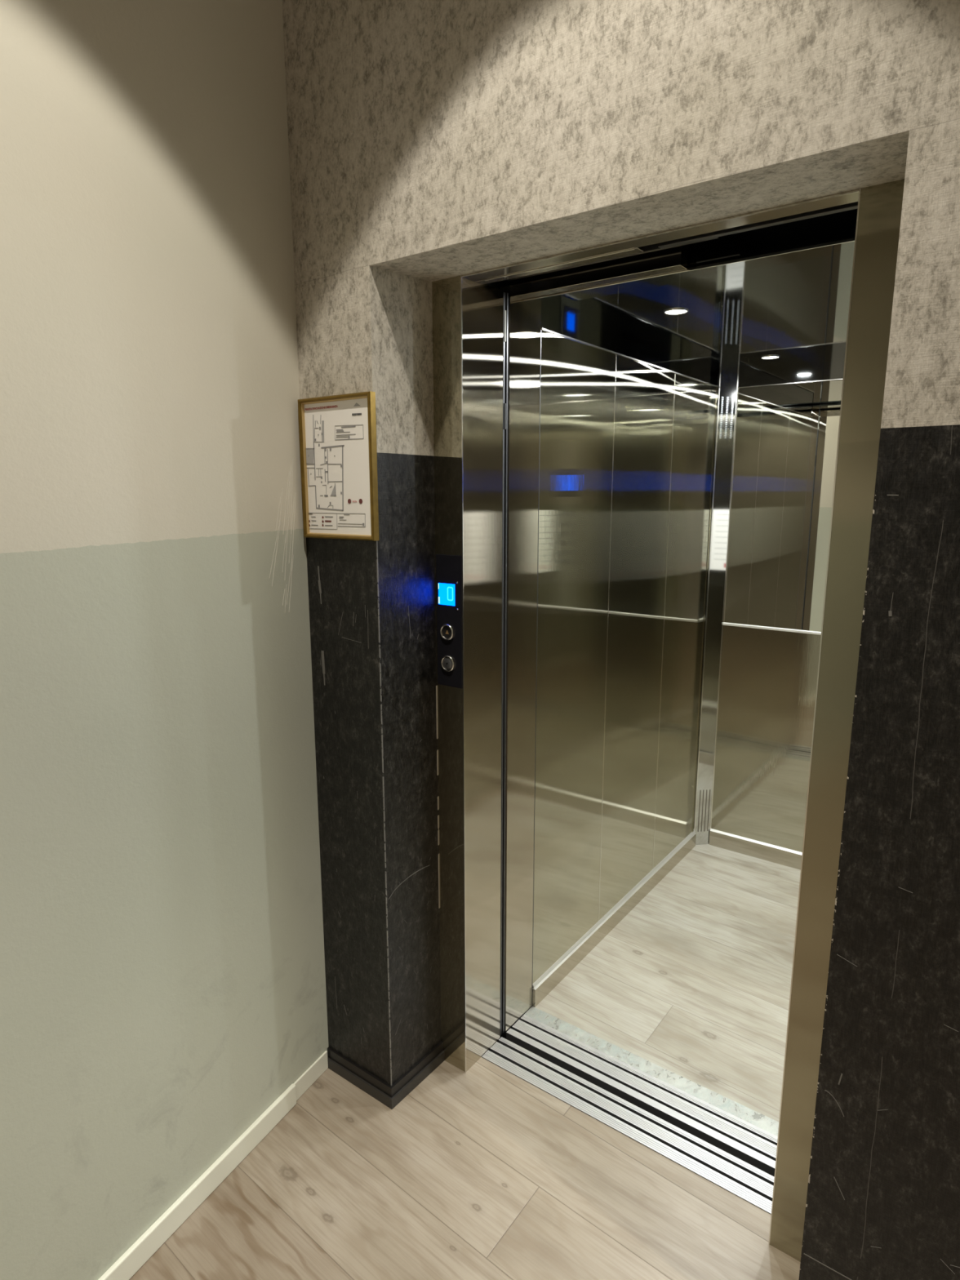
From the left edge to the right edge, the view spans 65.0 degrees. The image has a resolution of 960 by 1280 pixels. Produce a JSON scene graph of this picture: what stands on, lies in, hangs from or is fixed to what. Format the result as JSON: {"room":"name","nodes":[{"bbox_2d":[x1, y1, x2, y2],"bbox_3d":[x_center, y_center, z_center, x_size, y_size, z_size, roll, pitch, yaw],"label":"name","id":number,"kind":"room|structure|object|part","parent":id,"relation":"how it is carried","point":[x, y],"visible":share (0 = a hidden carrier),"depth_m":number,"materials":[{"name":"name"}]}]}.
{"room":"elevator lobby","nodes":[
{"label":"elevator lobby","id":0,"kind":"room"},
{"bbox_2d":[0,0,328,1279],"bbox_3d":[-1.498,-0.029,-0.031,0.121,3.300,4.400,6,12,27],"label":"wall","id":1,"kind":"structure","parent":0,"point":[162,974],"depth_m":1.48,"materials":[{"name":"paint"}]},
{"bbox_2d":[97,1050,328,1279],"bbox_3d":[-1.418,1.560,0.284,0.013,0.060,4.288,6,12,27],"label":"baseboard","id":2,"kind":"structure","parent":1,"relation":"attached to","point":[166,1225],"depth_m":1.76,"materials":[{"name":"white"}]},
{"bbox_2d":[128,1057,800,1279],"bbox_3d":[0.079,1.783,-0.592,5.500,0.050,4.485,8,14,36],"label":"floor","id":3,"kind":"structure","parent":0,"point":[482,1172],"depth_m":1.75,"materials":[{"name":"brown wood"}]},
{"bbox_2d":[486,280,515,1050],"bbox_3d":[0.522,0.128,1.917,1.900,2.950,0.650,8,14,36],"label":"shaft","id":4,"kind":"structure","parent":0,"point":[498,286],"depth_m":1.94,"materials":[{"name":"black"}]},
{"bbox_2d":[499,292,506,1036],"bbox_3d":[0.037,0.160,2.104,0.070,2.109,0.014,8,14,36],"label":"door","id":5,"kind":"structure","parent":4,"relation":"in","point":[504,300],"depth_m":2.04,"materials":[{"name":"grey metal"}]},
{"bbox_3d":[0.060,-0.793,1.905,0.011,0.075,0.008,8,14,36],"label":"label plate","id":6,"kind":"part","parent":5,"relation":"part of","materials":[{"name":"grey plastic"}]},
{"bbox_2d":[481,1036,773,1214],"bbox_3d":[0.371,1.272,1.998,0.838,0.032,0.102,8,14,36],"label":"sill","id":7,"kind":"structure","parent":4,"relation":"attached to","point":[741,1179],"depth_m":1.96,"materials":[{"name":"metal"}]},
{"bbox_2d":[506,1014,777,1177],"bbox_3d":[0.446,1.253,2.097,0.838,0.032,0.100,8,14,36],"label":"sill","id":8,"kind":"structure","parent":4,"relation":"attached to","point":[750,1144],"depth_m":2.06,"materials":[{"name":"metal"}]},
{"bbox_2d":[500,208,857,1136],"bbox_3d":[1.001,0.054,2.424,1.142,2.281,1.643,8,14,36],"label":"car","id":9,"kind":"object","parent":4,"relation":"in","point":[673,413],"depth_m":2.61,"materials":[{"name":"silver metal"}]},
{"bbox_2d":[502,293,508,1032],"bbox_3d":[0.044,0.158,2.116,0.068,2.109,0.008,8,14,36],"label":"door","id":10,"kind":"structure","parent":9,"relation":"attached to","point":[506,294],"depth_m":2.07,"materials":[{"name":"grey metal"}]},
{"bbox_3d":[0.109,0.138,2.167,0.031,2.130,0.148,8,14,36],"label":"entrance post","id":11,"kind":"part","parent":9,"relation":"part of","materials":[{"name":"metal"}]},
{"bbox_3d":[0.292,0.134,2.410,0.020,2.052,0.450,8,13,36],"label":"wall panel","id":12,"kind":"part","parent":9,"relation":"part of","materials":[{"name":"metal"}]},
{"bbox_3d":[0.584,1.031,2.969,0.021,0.079,1.404,8,13,36],"label":"skirting","id":13,"kind":"part","parent":9,"relation":"part of","materials":[{"name":"metal"}]},
{"bbox_3d":[0.569,0.062,2.780,0.020,2.052,0.480,8,13,36],"label":"wall panel","id":14,"kind":"part","parent":9,"relation":"part of","materials":[{"name":"metal"}]},
{"bbox_3d":[0.491,1.242,2.156,0.840,0.032,0.049,8,14,36],"label":"threshold strip","id":15,"kind":"part","parent":9,"relation":"part of","materials":[{"name":"white stone"}]},
{"bbox_2d":[663,308,688,315],"bbox_3d":[0.552,-0.924,2.122,0.068,0.004,0.068,7,13,31],"label":"recessed light","id":16,"kind":"object","parent":9,"relation":"on","point":[666,311],"depth_m":2.12,"materials":[{"name":"silver metal"}]},
{"bbox_3d":[0.843,-0.009,3.146,0.020,2.052,0.439,8,13,36],"label":"wall panel","id":17,"kind":"part","parent":9,"relation":"part of","materials":[{"name":"metal"}]},
{"bbox_3d":[1.045,-0.967,2.281,1.132,0.020,1.484,8,14,36],"label":"ceiling panel","id":18,"kind":"part","parent":9,"relation":"part of","materials":[{"name":"black metal"}]},
{"bbox_3d":[1.497,0.980,3.229,1.041,0.078,0.014,8,14,36],"label":"skirting","id":19,"kind":"part","parent":9,"relation":"part of","materials":[{"name":"metal"}]},
{"bbox_3d":[1.504,0.503,3.147,1.041,1.046,0.020,8,14,36],"label":"panel","id":20,"kind":"part","parent":9,"relation":"part of","materials":[{"name":"metal"}]},
{"bbox_2d":[760,355,779,359],"bbox_3d":[1.091,-1.061,2.830,0.068,0.004,0.068,7,13,31],"label":"recessed light","id":21,"kind":"object","parent":9,"relation":"on","point":[763,357],"depth_m":2.82,"materials":[{"name":"silver metal"}]},
{"bbox_2d":[724,379,843,631],"bbox_3d":[1.504,-0.509,2.952,1.040,0.994,0.019,8,14,36],"label":"mirror","id":22,"kind":"object","parent":9,"relation":"on","point":[784,433],"depth_m":3.13,"materials":[{"name":"clear glass"}]},
{"bbox_2d":[282,0,959,1279],"bbox_3d":[1.550,-0.142,0.539,5.095,3.300,0.211,8,14,36],"label":"wall","id":23,"kind":"structure","parent":0,"point":[429,141],"depth_m":1.29,"materials":[{"name":"paper"}]},
{"bbox_2d":[297,391,378,541],"bbox_3d":[-0.336,-0.403,1.771,0.241,0.328,0.020,8,14,36],"label":"floor plan","id":24,"kind":"object","parent":23,"relation":"attached to","point":[338,451],"depth_m":1.77,"materials":[{"name":"white paper"}]},
{"bbox_2d":[327,1040,444,1109],"bbox_3d":[1.565,1.452,0.830,4.855,0.058,0.222,8,14,36],"label":"baseboard","id":25,"kind":"structure","parent":23,"relation":"attached to","point":[390,1096],"depth_m":2.09,"materials":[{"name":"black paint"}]},
{"bbox_2d":[435,554,462,688],"bbox_3d":[-0.080,-0.046,1.920,0.082,0.340,0.010,8,14,36],"label":"panel","id":26,"kind":"object","parent":23,"relation":"attached to","point":[448,567],"visible":1,"depth_m":1.92,"materials":[{"name":"black"}]},
{"bbox_2d":[475,201,857,284],"bbox_3d":[0.372,-0.872,1.582,0.930,0.126,0.150,8,14,36],"label":"door track","id":27,"kind":"object","parent":23,"relation":"attached to","point":[713,235],"visible":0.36,"depth_m":1.56,"materials":[{"name":"metal"}]},
{"bbox_3d":[0.148,-0.851,1.682,0.456,0.044,0.029,8,14,36],"label":"track rail","id":28,"kind":"part","parent":27,"relation":"part of","materials":[{"name":"metal"}]},
{"bbox_3d":[0.270,-0.920,1.739,0.570,0.090,0.010,8,14,36],"label":"hanger plate","id":29,"kind":"part","parent":27,"relation":"part of","materials":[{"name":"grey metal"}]},
{"bbox_3d":[0.563,-0.855,1.444,0.459,0.108,0.015,8,14,36],"label":"hanger plate","id":30,"kind":"part","parent":27,"relation":"part of","materials":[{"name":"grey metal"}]},
{"bbox_2d":[431,178,904,1262],"bbox_3d":[0.350,0.130,1.741,1.030,2.313,0.170,8,14,36],"label":"door frame","id":31,"kind":"structure","parent":23,"relation":"attached to","point":[468,314],"depth_m":1.76,"materials":[{"name":"metal"}]}
]}

